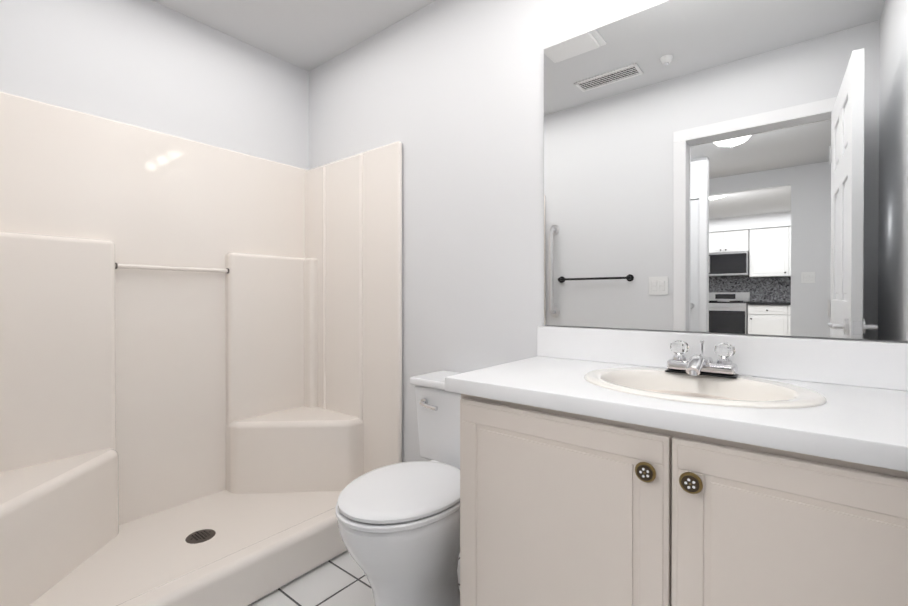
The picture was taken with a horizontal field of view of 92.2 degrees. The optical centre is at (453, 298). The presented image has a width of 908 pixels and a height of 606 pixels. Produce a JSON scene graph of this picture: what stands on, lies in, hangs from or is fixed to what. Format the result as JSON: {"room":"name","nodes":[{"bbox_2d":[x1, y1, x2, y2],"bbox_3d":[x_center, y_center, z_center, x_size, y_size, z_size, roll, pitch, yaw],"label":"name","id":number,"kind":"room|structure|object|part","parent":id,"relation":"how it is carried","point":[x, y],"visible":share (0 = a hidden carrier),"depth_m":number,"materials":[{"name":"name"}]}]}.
{"room":"bathroom","nodes":[
{"label":"bathroom","id":0,"kind":"room"},
{"bbox_2d":[0,0,308,169],"bbox_3d":[-1.391,-0.135,2.062,0.120,2.440,1.764,0,0,39],"label":"wall","id":1,"kind":"structure","parent":0,"point":[150,65],"depth_m":2.00,"materials":[{"name":"white paint"}]},
{"bbox_2d":[152,0,435,71],"bbox_3d":[-0.329,-1.390,1.205,2.840,0.080,1.764,0,0,39],"label":"ceiling","id":2,"kind":"structure","parent":0,"point":[308,35],"depth_m":2.13,"materials":[{"name":"white paint"}]},
{"bbox_2d":[248,551,459,605],"bbox_3d":[-0.329,1.120,1.219,2.840,0.060,1.764,0,0,39],"label":"floor","id":3,"kind":"structure","parent":0,"point":[340,580],"depth_m":1.64,"materials":[{"name":"tile"}]},
{"bbox_2d":[0,91,401,605],"bbox_3d":[-1.030,0.164,1.775,0.796,1.845,1.516,0,0,39],"label":"shower","id":4,"kind":"object","parent":3,"relation":"on","point":[200,374],"visible":0.94,"depth_m":1.95,"materials":[{"name":"white plastic"}]},
{"bbox_2d":[336,370,460,605],"bbox_3d":[-0.083,0.704,1.524,0.490,0.768,0.719,0,0,39],"label":"toilet","id":5,"kind":"object","parent":3,"relation":"on","point":[398,524],"visible":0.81,"depth_m":1.33,"materials":[{"name":"white ceramic"}]},
{"bbox_3d":[-0.157,0.626,1.431,0.380,0.050,0.482,0,0,39],"label":"seat","id":6,"kind":"part","parent":5,"relation":"part of","materials":[{"name":"white plastic"}]},
{"bbox_3d":[-0.100,0.412,1.709,0.102,0.032,0.037,0,0,39],"label":"handle","id":7,"kind":"part","parent":5,"relation":"part of","materials":[{"name":"silver metal"}]},
{"bbox_2d":[445,326,907,605],"bbox_3d":[0.560,0.598,1.105,1.066,0.985,0.576,0,0,39],"label":"bathroom vanity","id":8,"kind":"object","parent":3,"relation":"on","point":[606,467],"visible":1,"depth_m":0.93,"materials":[{"name":"beige wood"}]},
{"bbox_3d":[0.227,0.625,1.049,0.533,0.696,0.027,0,0,39],"label":"door","id":9,"kind":"part","parent":8,"relation":"part of","materials":[{"name":"beige wood"}]},
{"bbox_3d":[0.392,0.349,0.889,0.041,0.041,0.030,0,0,39],"label":"knob","id":10,"kind":"part","parent":8,"relation":"part of","materials":[{"name":"gold metal"}]},
{"bbox_2d":[445,356,907,471],"bbox_3d":[0.564,0.238,1.109,1.066,0.040,0.562,0,0,39],"label":"countertop","id":11,"kind":"structure","parent":8,"relation":"on","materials":[{"name":"white laminate"}]},
{"bbox_2d":[665,340,738,378],"bbox_3d":[0.664,0.163,1.190,0.174,0.092,0.156,0,0,39],"label":"faucet","id":12,"kind":"object","parent":11,"relation":"on","point":[699,366],"depth_m":1.19,"materials":[{"name":"silver metal"}]},
{"bbox_2d":[584,368,826,408],"bbox_3d":[0.596,0.296,1.105,0.528,0.175,0.418,0,0,39],"label":"sink","id":13,"kind":"object","parent":11,"relation":"in","point":[709,388],"depth_m":1.13,"materials":[{"name":"beige ceramic"}]},
{"bbox_3d":[0.456,0.350,0.838,0.041,0.041,0.030,0,0,39],"label":"knob","id":14,"kind":"part","parent":8,"relation":"part of","materials":[{"name":"gold metal"}]},
{"bbox_3d":[0.623,0.626,0.731,0.475,0.696,0.027,0,0,39],"label":"door","id":15,"kind":"part","parent":8,"relation":"part of","materials":[{"name":"beige wood"}]},
{"bbox_2d":[309,0,907,461],"bbox_3d":[0.232,-0.134,1.816,2.720,2.440,0.120,0,0,39],"label":"wall","id":16,"kind":"structure","parent":0,"point":[449,94],"depth_m":1.90,"materials":[{"name":"white paint"}]},
{"bbox_2d":[544,0,907,340],"bbox_3d":[0.745,-0.416,1.313,1.043,1.030,0.005,0,1,39],"label":"mirror","id":17,"kind":"object","parent":16,"relation":"attached to","point":[729,166],"visible":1,"depth_m":1.26,"materials":[{"name":"clear glass"}]}
]}

